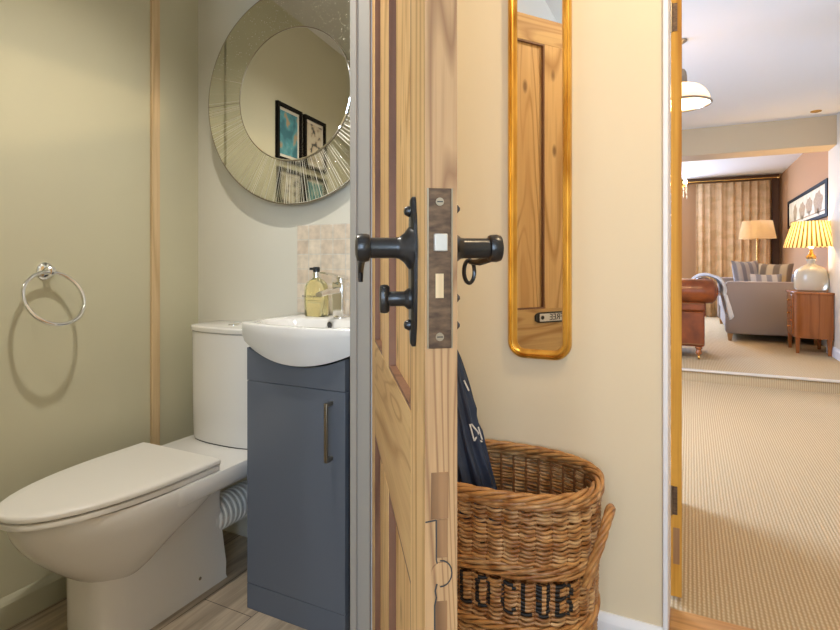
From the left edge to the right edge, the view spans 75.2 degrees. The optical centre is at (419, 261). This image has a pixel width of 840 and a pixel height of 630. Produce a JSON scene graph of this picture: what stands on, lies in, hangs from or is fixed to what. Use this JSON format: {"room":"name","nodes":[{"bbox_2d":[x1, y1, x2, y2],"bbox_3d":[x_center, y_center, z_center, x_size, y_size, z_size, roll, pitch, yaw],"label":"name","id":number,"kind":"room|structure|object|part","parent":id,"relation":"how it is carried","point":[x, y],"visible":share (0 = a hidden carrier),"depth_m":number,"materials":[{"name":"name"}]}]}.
{"room":"hallway","nodes":[
{"label":"hallway","id":0,"kind":"room"},
{"bbox_2d":[0,0,119,598],"bbox_3d":[-1.354,-0.164,1.176,0.010,2.213,1.505,0,0,26],"label":"wall","id":1,"kind":"structure","parent":0,"point":[60,59],"depth_m":1.66,"materials":[{"name":"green paint"}]},
{"bbox_2d":[20,262,85,325],"bbox_3d":[-1.080,0.093,1.597,0.114,0.185,0.178,0,0,26],"label":"towel ring","id":2,"kind":"object","parent":1,"relation":"attached to","point":[45,270],"visible":1,"depth_m":1.61,"materials":[{"name":"silver metal"}]},
{"bbox_2d":[6,530,305,629],"bbox_3d":[-0.842,1.055,1.109,0.986,0.050,1.840,0,0,26],"label":"floor","id":3,"kind":"structure","parent":0,"point":[223,606],"depth_m":1.60,"materials":[{"name":"grey wood"}]},
{"bbox_2d":[0,320,249,629],"bbox_3d":[-0.805,0.625,1.653,0.368,0.810,0.829,0,0,26],"label":"toilet","id":4,"kind":"object","parent":3,"relation":"on","point":[134,533],"visible":0.86,"depth_m":1.53,"materials":[{"name":"white ceramic"}]},
{"bbox_3d":[-0.877,0.624,1.507,0.352,0.015,0.502,0,0,26],"label":"seat","id":5,"kind":"part","parent":4,"relation":"part of","materials":[{"name":"white plastic"}]},
{"bbox_3d":[-0.877,0.605,1.506,0.354,0.017,0.503,0,0,26],"label":"lid","id":6,"kind":"part","parent":4,"relation":"part of","materials":[{"name":"white plastic"}]},
{"bbox_3d":[-0.660,0.235,1.946,0.350,0.022,0.173,0,0,26],"label":"cistern lid","id":7,"kind":"part","parent":4,"relation":"part of","materials":[{"name":"white ceramic"}]},
{"bbox_2d":[247,347,349,629],"bbox_3d":[-0.297,0.642,1.672,0.350,0.776,0.341,0,0,26],"label":"vanity cabinet","id":8,"kind":"object","parent":3,"relation":"on","point":[298,418],"visible":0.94,"depth_m":1.54,"materials":[{"name":"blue wood"}]},
{"bbox_2d":[242,313,349,366],"bbox_3d":[-0.289,0.235,1.663,0.432,0.113,0.353,0,0,26],"label":"basin","id":9,"kind":"object","parent":8,"relation":"in","point":[300,340],"visible":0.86,"depth_m":1.52,"materials":[{"name":"white ceramic"}]},
{"bbox_2d":[302,267,327,316],"bbox_3d":[-0.344,0.097,1.798,0.080,0.162,0.057,0,0,26],"label":"soap bottle","id":10,"kind":"object","parent":9,"relation":"on","point":[314,306],"visible":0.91,"depth_m":1.78,"materials":[{"name":"beige plastic"}]},
{"bbox_2d":[316,272,348,317],"bbox_3d":[-0.276,0.105,1.717,0.050,0.148,0.142,0,0,26],"label":"tap","id":11,"kind":"object","parent":9,"relation":"on","point":[339,290],"visible":1,"depth_m":1.74,"materials":[{"name":"silver metal"}]},
{"bbox_3d":[-0.281,0.092,1.706,0.028,0.028,0.117,0,0,26],"label":"spout","id":12,"kind":"part","parent":11,"relation":"part of","materials":[{"name":"silver metal"}]},
{"bbox_3d":[-0.272,0.044,1.723,0.033,0.026,0.117,0,0,26],"label":"lever","id":13,"kind":"part","parent":11,"relation":"part of","materials":[{"name":"silver metal"}]},
{"bbox_3d":[-0.355,0.302,1.554,0.350,0.097,0.018,0,0,26],"label":"panel","id":14,"kind":"part","parent":8,"relation":"part of","materials":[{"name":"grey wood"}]},
{"bbox_3d":[-0.247,0.460,1.475,0.009,0.160,0.032,0,0,26],"label":"door handle","id":15,"kind":"part","parent":8,"relation":"part of","materials":[{"name":"silver metal"}]},
{"bbox_2d":[120,0,197,449],"bbox_3d":[-1.418,-0.220,1.283,0.200,2.500,2.040,0,0,26],"label":"wall","id":16,"kind":"structure","parent":0,"point":[178,18],"depth_m":2.01,"materials":[{"name":"green paint"}]},
{"bbox_2d":[0,573,66,629],"bbox_3d":[-1.272,0.987,1.322,0.016,0.087,1.840,0,0,26],"label":"baseboard","id":17,"kind":"structure","parent":16,"relation":"attached to","point":[21,604],"depth_m":1.59,"materials":[{"name":"beige"}]},
{"bbox_2d":[150,0,159,444],"bbox_3d":[-0.958,-0.165,1.972,0.012,2.210,0.033,0,0,26],"label":"trim","id":18,"kind":"structure","parent":16,"relation":"attached to","point":[154,4],"depth_m":1.96,"materials":[{"name":"brown wood"}]},
{"bbox_2d":[371,0,371,629],"bbox_3d":[-0.616,-0.220,0.383,0.064,2.500,2.940,0,0,26],"label":"wall partition","id":19,"kind":"structure","parent":0,"point":[371,0],"depth_m":1.34,"materials":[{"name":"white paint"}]},
{"bbox_2d":[350,0,370,629],"bbox_3d":[-0.146,0.020,1.342,0.054,2.020,0.016,0,0,26],"label":"trim","id":20,"kind":"structure","parent":19,"relation":"attached to","point":[360,10],"depth_m":1.34,"materials":[{"name":"grey paint"}]},
{"bbox_2d":[355,0,503,629],"bbox_3d":[-0.040,0.036,0.952,0.172,1.972,0.802,0,0,-9],"label":"pine door","id":21,"kind":"structure","parent":19,"relation":"in","point":[414,247],"depth_m":0.61,"materials":[{"name":"brown wood"}]},
{"bbox_3d":[-0.072,0.636,1.155,0.009,0.492,0.189,0,0,-9],"label":"door panel","id":22,"kind":"part","parent":21,"relation":"part of","materials":[{"name":"brown wood"}]},
{"bbox_3d":[-0.072,-0.334,1.155,0.009,1.032,0.189,0,0,-9],"label":"door panel","id":23,"kind":"part","parent":21,"relation":"part of","materials":[{"name":"brown wood"}]},
{"bbox_3d":[-0.041,-0.016,0.619,0.065,0.051,0.051,0,0,-9],"label":"door knob","id":24,"kind":"part","parent":21,"relation":"part of","materials":[{"name":"black metal"}]},
{"bbox_3d":[-0.041,0.286,0.957,0.034,0.208,0.589,0,0,-9],"label":"lock rail","id":25,"kind":"part","parent":21,"relation":"part of","materials":[{"name":"brown wood"}]},
{"bbox_3d":[-0.016,0.636,0.801,0.009,0.492,0.273,0,0,-9],"label":"door panel","id":26,"kind":"part","parent":21,"relation":"part of","materials":[{"name":"brown wood"}]},
{"bbox_3d":[-0.016,-0.334,0.801,0.009,1.032,0.273,0,0,-9],"label":"door panel","id":27,"kind":"part","parent":21,"relation":"part of","materials":[{"name":"brown wood"}]},
{"bbox_3d":[0.064,-0.016,0.636,0.065,0.051,0.051,0,0,-9],"label":"door knob","id":28,"kind":"part","parent":21,"relation":"part of","materials":[{"name":"black metal"}]},
{"bbox_2d":[198,0,662,626],"bbox_3d":[-0.154,-0.220,1.940,1.881,2.500,0.260,0,0,26],"label":"wall","id":29,"kind":"structure","parent":0,"point":[601,404],"depth_m":1.50,"materials":[{"name":"beige paint"}]},
{"bbox_2d":[208,0,349,204],"bbox_3d":[-0.434,-0.580,1.889,0.764,0.764,0.022,0,0,22],"label":"round mirror","id":30,"kind":"object","parent":29,"relation":"attached to","point":[279,99],"visible":0.81,"depth_m":1.89,"materials":[{"name":"silver mirror"}]},
{"bbox_2d":[240,27,349,159],"bbox_3d":[-0.436,-0.580,1.885,0.460,0.460,0.012,0,0,22],"label":"mirror glass","id":31,"kind":"object","parent":30,"relation":"attached to","point":[295,81],"depth_m":1.88,"materials":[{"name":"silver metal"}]},
{"bbox_2d":[297,223,349,314],"bbox_3d":[-0.220,0.024,1.822,0.472,0.308,0.010,0,0,26],"label":"tile backsplash","id":32,"kind":"structure","parent":29,"relation":"attached to","point":[326,247],"depth_m":1.87,"materials":[{"name":"tile"}]},
{"bbox_2d":[508,0,571,359],"bbox_3d":[0.335,-0.373,1.536,0.178,1.293,0.026,0,0,26],"label":"wall mirror","id":33,"kind":"object","parent":29,"relation":"attached to","point":[539,31],"visible":1,"depth_m":1.54,"materials":[{"name":"gold metal"}]},
{"bbox_2d":[517,0,561,350],"bbox_3d":[0.339,-0.373,1.544,0.130,1.245,0.007,0,0,26],"label":"mirror glass","id":34,"kind":"object","parent":33,"relation":"attached to","point":[539,22],"depth_m":1.54,"materials":[{"name":"silver mirror"}]},
{"bbox_2d":[485,603,662,629],"bbox_3d":[0.345,0.987,1.539,0.631,0.087,0.016,0,0,26],"label":"baseboard","id":35,"kind":"structure","parent":29,"relation":"attached to","point":[606,620],"depth_m":1.44,"materials":[{"name":"white paint"}]},
{"bbox_2d":[663,0,670,629],"bbox_3d":[0.688,0.005,1.517,0.013,2.050,0.270,0,0,26],"label":"trim","id":36,"kind":"structure","parent":29,"relation":"attached to","point":[666,3],"depth_m":1.40,"materials":[{"name":"white paint"}]},
{"bbox_2d":[671,0,681,597],"bbox_3d":[0.937,0.023,1.998,0.034,1.990,0.768,0,0,25],"label":"pine door","id":37,"kind":"structure","parent":29,"relation":"in","point":[676,5],"depth_m":1.66,"materials":[{"name":"orange wood"}]},
{"bbox_2d":[669,608,754,629],"bbox_3d":[1.036,1.053,1.339,0.772,0.054,0.240,0,0,26],"label":"trim","id":38,"kind":"structure","parent":29,"relation":"attached to","point":[679,620],"depth_m":1.55,"materials":[{"name":"brown wood"}]},
{"bbox_2d":[682,174,780,278],"bbox_3d":[4.492,-0.270,9.744,3.800,2.600,0.150,0,0,26],"label":"wall","id":39,"kind":"structure","parent":0,"point":[689,204],"depth_m":9.54,"materials":[{"name":"brown paint"}]},
{"bbox_2d":[682,174,778,263],"bbox_3d":[4.972,-0.258,9.394,2.054,2.375,0.050,0,0,26],"label":"trim","id":40,"kind":"structure","parent":39,"relation":"attached to","point":[775,181],"depth_m":8.95,"materials":[{"name":"brown wood"}]},
{"bbox_2d":[682,153,802,179],"bbox_3d":[3.707,-1.508,7.934,3.600,0.125,3.790,0,0,26],"label":"ceiling","id":41,"kind":"structure","parent":0,"point":[772,164],"depth_m":8.25,"materials":[{"name":"white paint"}]},
{"bbox_2d":[682,178,687,198],"bbox_3d":[3.349,-1.137,7.269,0.394,0.614,0.394,0,0,26],"label":"crystal chandelier","id":42,"kind":"object","parent":41,"relation":"hanging from","point":[684,184],"visible":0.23,"depth_m":7.20,"materials":[{"name":"clear glass"}]},
{"bbox_2d":[670,380,839,629],"bbox_3d":[1.242,1.055,3.318,3.280,0.050,3.490,0,0,26],"label":"floor","id":43,"kind":"structure","parent":0,"point":[761,465],"depth_m":2.28,"materials":[{"name":"carpet"}]},
{"bbox_2d":[682,115,836,161],"bbox_3d":[2.671,-1.312,6.131,3.345,0.355,0.360,0,0,26],"label":"ceiling beam","id":44,"kind":"structure","parent":0,"point":[812,134],"depth_m":5.57,"materials":[{"name":"beige paint"}]},
{"bbox_2d":[682,0,839,129],"bbox_3d":[1.560,-1.470,3.713,3.500,0.100,4.960,0,0,26],"label":"ceiling","id":45,"kind":"structure","parent":0,"point":[757,61],"depth_m":3.78,"materials":[{"name":"white paint"}]},
{"bbox_2d":[682,38,712,111],"bbox_3d":[1.673,-1.209,3.490,0.360,0.420,0.360,0,0,26],"label":"pendant lamp","id":46,"kind":"object","parent":45,"relation":"hanging from","point":[695,96],"visible":0.48,"depth_m":3.44,"materials":[{"name":"white glass"}]},
{"bbox_3d":[1.673,-1.073,3.490,0.336,0.125,0.336,0,0,26],"label":"lamp shade","id":47,"kind":"part","parent":46,"relation":"part of","materials":[{"name":"white glass"}]},
{"bbox_2d":[682,316,839,379],"bbox_3d":[3.366,1.005,7.246,3.600,0.150,5.425,0,0,26],"label":"floor","id":48,"kind":"structure","parent":0,"point":[746,353],"depth_m":5.36,"materials":[{"name":"carpet"}]},
{"bbox_2d":[682,277,718,358],"bbox_3d":[2.447,0.545,5.680,1.143,0.770,0.888,0,0,26],"label":"leather armchair","id":49,"kind":"object","parent":48,"relation":"on","point":[696,293],"visible":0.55,"depth_m":5.16,"materials":[{"name":"brown leather"}]},
{"bbox_3d":[2.445,0.637,5.719,0.945,0.335,0.820,0,0,26],"label":"panel","id":50,"kind":"part","parent":49,"relation":"part of","materials":[{"name":"brown leather"}]},
{"bbox_3d":[2.441,0.453,5.699,0.955,0.155,0.800,0,0,26],"label":"arm","id":51,"kind":"part","parent":49,"relation":"part of","materials":[{"name":"brown leather"}]},
{"bbox_3d":[2.659,0.847,5.200,0.068,0.083,0.068,0,0,26],"label":"leg","id":52,"kind":"part","parent":49,"relation":"part of","materials":[{"name":"brown wood"}]},
{"bbox_2d":[691,273,733,319],"bbox_3d":[2.939,0.337,5.548,0.427,0.444,0.535,0,0,26],"label":"throw blanket","id":53,"kind":"object","parent":49,"relation":"on","point":[726,304],"visible":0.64,"depth_m":5.32,"materials":[{"name":"grey fabric"}]},
{"bbox_2d":[738,220,776,260],"bbox_3d":[5.259,0.146,8.499,0.510,1.568,0.510,0,0,26],"label":"floor lamp","id":54,"kind":"object","parent":48,"relation":"on","point":[753,229],"visible":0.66,"depth_m":8.32,"materials":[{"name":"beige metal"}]},
{"bbox_3d":[5.259,-0.500,8.499,0.510,0.276,0.510,0,0,26],"label":"lamp shade","id":55,"kind":"part","parent":54,"relation":"part of","materials":[{"name":"beige fabric"}]},
{"bbox_2d":[718,274,816,344],"bbox_3d":[4.489,0.550,7.148,0.950,0.760,2.045,0,0,26],"label":"fabric sofa","id":56,"kind":"object","parent":48,"relation":"on","point":[758,308],"visible":0.48,"depth_m":6.31,"materials":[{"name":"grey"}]},
{"bbox_3d":[4.503,0.748,7.143,0.920,0.195,1.740,0,0,26],"label":"seat","id":57,"kind":"part","parent":56,"relation":"part of","materials":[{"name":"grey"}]},
{"bbox_3d":[4.910,0.537,7.997,0.950,0.615,0.150,0,0,26],"label":"arm","id":58,"kind":"part","parent":56,"relation":"part of","materials":[{"name":"grey fabric"}]},
{"bbox_3d":[3.679,0.887,6.469,0.060,0.085,0.060,0,0,26],"label":"leg","id":59,"kind":"part","parent":56,"relation":"part of","materials":[{"name":"brown wood"}]},
{"bbox_2d":[731,260,758,280],"bbox_3d":[4.196,0.220,6.983,0.403,0.479,0.184,0,0,-13],"label":"cushion","id":60,"kind":"object","parent":56,"relation":"on","point":[741,271],"visible":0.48,"depth_m":6.95,"materials":[{"name":"grey fabric"}]},
{"bbox_3d":[4.071,0.537,6.303,0.950,0.615,0.150,0,0,26],"label":"arm","id":61,"kind":"part","parent":56,"relation":"part of","materials":[{"name":"brown"}]},
{"bbox_2d":[750,274,781,281],"bbox_3d":[4.135,0.305,6.500,0.341,0.327,0.133,0,0,19],"label":"cushion","id":62,"kind":"object","parent":56,"relation":"on","point":[754,277],"visible":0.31,"depth_m":6.50,"materials":[{"name":"grey fabric"}]},
{"bbox_2d":[758,263,793,281],"bbox_3d":[4.344,0.240,6.686,0.178,0.450,0.401,0,0,-34],"label":"cushion","id":63,"kind":"object","parent":56,"relation":"on","point":[786,270],"visible":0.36,"depth_m":6.62,"materials":[{"name":"beige fabric"}]},
{"bbox_2d":[785,290,834,356],"bbox_3d":[4.024,0.617,5.658,0.343,0.627,0.588,0,0,26],"label":"chest","id":64,"kind":"object","parent":48,"relation":"on","point":[810,314],"visible":0.99,"depth_m":5.43,"materials":[{"name":"brown wood"}]},
{"bbox_3d":[4.025,0.830,5.929,0.044,0.200,0.044,0,0,26],"label":"leg","id":65,"kind":"part","parent":64,"relation":"part of","materials":[{"name":"brown wood"}]},
{"bbox_3d":[3.921,0.400,5.774,0.012,0.120,0.350,0,0,26],"label":"drawer","id":66,"kind":"part","parent":64,"relation":"part of","materials":[{"name":"brown wood"}]},
{"bbox_3d":[3.921,0.535,5.774,0.012,0.130,0.350,0,0,26],"label":"drawer","id":67,"kind":"part","parent":64,"relation":"part of","materials":[{"name":"brown wood"}]},
{"bbox_3d":[3.921,0.675,5.774,0.012,0.130,0.350,0,0,26],"label":"drawer","id":68,"kind":"part","parent":64,"relation":"part of","materials":[{"name":"brown wood"}]},
{"bbox_3d":[3.857,0.830,5.567,0.044,0.200,0.044,0,0,26],"label":"leg","id":69,"kind":"part","parent":64,"relation":"part of","materials":[{"name":"brown wood"}]},
{"bbox_2d":[783,221,832,290],"bbox_3d":[4.053,-0.061,5.648,0.488,0.712,0.488,0,0,26],"label":"table lamp","id":70,"kind":"object","parent":64,"relation":"on","point":[811,276],"visible":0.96,"depth_m":5.53,"materials":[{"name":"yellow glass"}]},
{"bbox_3d":[4.053,-0.286,5.648,0.488,0.262,0.488,0,0,26],"label":"lamp shade","id":71,"kind":"part","parent":70,"relation":"part of","materials":[{"name":"fabric"}]},
{"bbox_3d":[4.053,0.129,5.648,0.301,0.333,0.301,0,0,26],"label":"glass","id":72,"kind":"part","parent":70,"relation":"part of","materials":[{"name":"beige glass"}]},
{"bbox_3d":[4.258,0.830,5.814,0.044,0.200,0.044,0,0,26],"label":"leg","id":73,"kind":"part","parent":64,"relation":"part of","materials":[{"name":"brown wood"}]},
{"bbox_3d":[4.041,0.830,5.375,0.044,0.200,0.044,0,0,26],"label":"leg","id":74,"kind":"part","parent":64,"relation":"part of","materials":[{"name":"brown wood"}]},
{"bbox_2d":[781,151,827,291],"bbox_3d":[5.239,-0.270,7.259,0.255,2.600,3.940,0,0,26],"label":"wall","id":75,"kind":"structure","parent":0,"point":[809,169],"depth_m":7.40,"materials":[{"name":"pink paint"}]},
{"bbox_2d":[687,176,779,182],"bbox_3d":[5.189,-1.370,9.103,1.404,0.052,0.052,0,0,26],"label":"pole","id":76,"kind":"object","parent":75,"relation":"attached to","point":[778,177],"visible":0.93,"depth_m":9.08,"materials":[{"name":"gold metal"}]},
{"bbox_2d":[696,180,770,316],"bbox_3d":[5.209,-0.205,9.089,1.082,2.250,0.077,0,0,26],"label":"curtain","id":77,"kind":"object","parent":76,"relation":"hanging from","point":[721,208],"visible":0.66,"depth_m":9.13,"materials":[{"name":"beige fabric"}]},
{"bbox_2d":[787,178,827,228],"bbox_3d":[4.955,-0.698,7.009,0.030,0.405,2.640,0,0,26],"label":"framed print","id":78,"kind":"object","parent":75,"relation":"attached to","point":[812,204],"visible":0.94,"depth_m":6.71,"materials":[{"name":"black"}]},
{"bbox_2d":[821,340,826,346],"bbox_3d":[5.084,0.930,7.252,0.016,0.200,3.790,0,0,26],"label":"baseboard","id":79,"kind":"structure","parent":75,"relation":"attached to","point":[823,342],"depth_m":6.01,"materials":[{"name":"white paint"}]},
{"bbox_2d":[828,112,839,349],"bbox_3d":[3.163,-0.220,3.265,0.230,2.500,5.060,0,0,26],"label":"wall","id":80,"kind":"structure","parent":0,"point":[834,153],"depth_m":5.31,"materials":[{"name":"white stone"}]},
{"bbox_2d":[682,371,839,393],"bbox_3d":[2.016,0.987,4.881,3.280,0.086,0.013,0,0,26],"label":"trim","id":81,"kind":"structure","parent":80,"relation":"attached to","point":[789,384],"depth_m":4.47,"materials":[{"name":"white gloss paint"}]},
{"bbox_2d":[682,368,839,382],"bbox_3d":[2.018,0.935,4.885,3.280,0.017,0.055,0,0,26],"label":"trim","id":82,"kind":"structure","parent":80,"relation":"attached to","point":[683,369],"depth_m":4.47,"materials":[{"name":"beige"}]},
{"bbox_2d":[826,345,839,360],"bbox_3d":[3.825,0.930,4.879,0.016,0.200,1.580,0,0,26],"label":"baseboard","id":83,"kind":"structure","parent":80,"relation":"attached to","point":[835,351],"depth_m":5.24,"materials":[{"name":"white paint"}]},
{"bbox_3d":[0.119,1.055,0.019,1.704,0.050,2.940,0,0,26],"label":"floor","id":84,"kind":"structure","parent":0,"visible":0},
{"bbox_2d":[457,439,615,629],"bbox_3d":[0.214,0.771,1.395,0.546,0.514,0.368,0,0,26],"label":"wicker basket","id":85,"kind":"object","parent":84,"relation":"on","point":[570,599],"visible":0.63,"depth_m":1.23,"materials":[{"name":"brown wicker"}]},
{"bbox_2d":[457,349,505,624],"bbox_3d":[0.164,0.604,1.438,0.123,0.784,0.195,0,0,-35],"label":"umbrella","id":86,"kind":"object","parent":85,"relation":"in","point":[474,467],"visible":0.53,"depth_m":1.45,"materials":[{"name":"blue fabric"}]},
{"bbox_3d":[0.424,0.651,1.279,0.064,0.166,0.162,0,0,26],"label":"handle","id":87,"kind":"part","parent":85,"relation":"part of","materials":[{"name":"brown wicker"}]}
]}

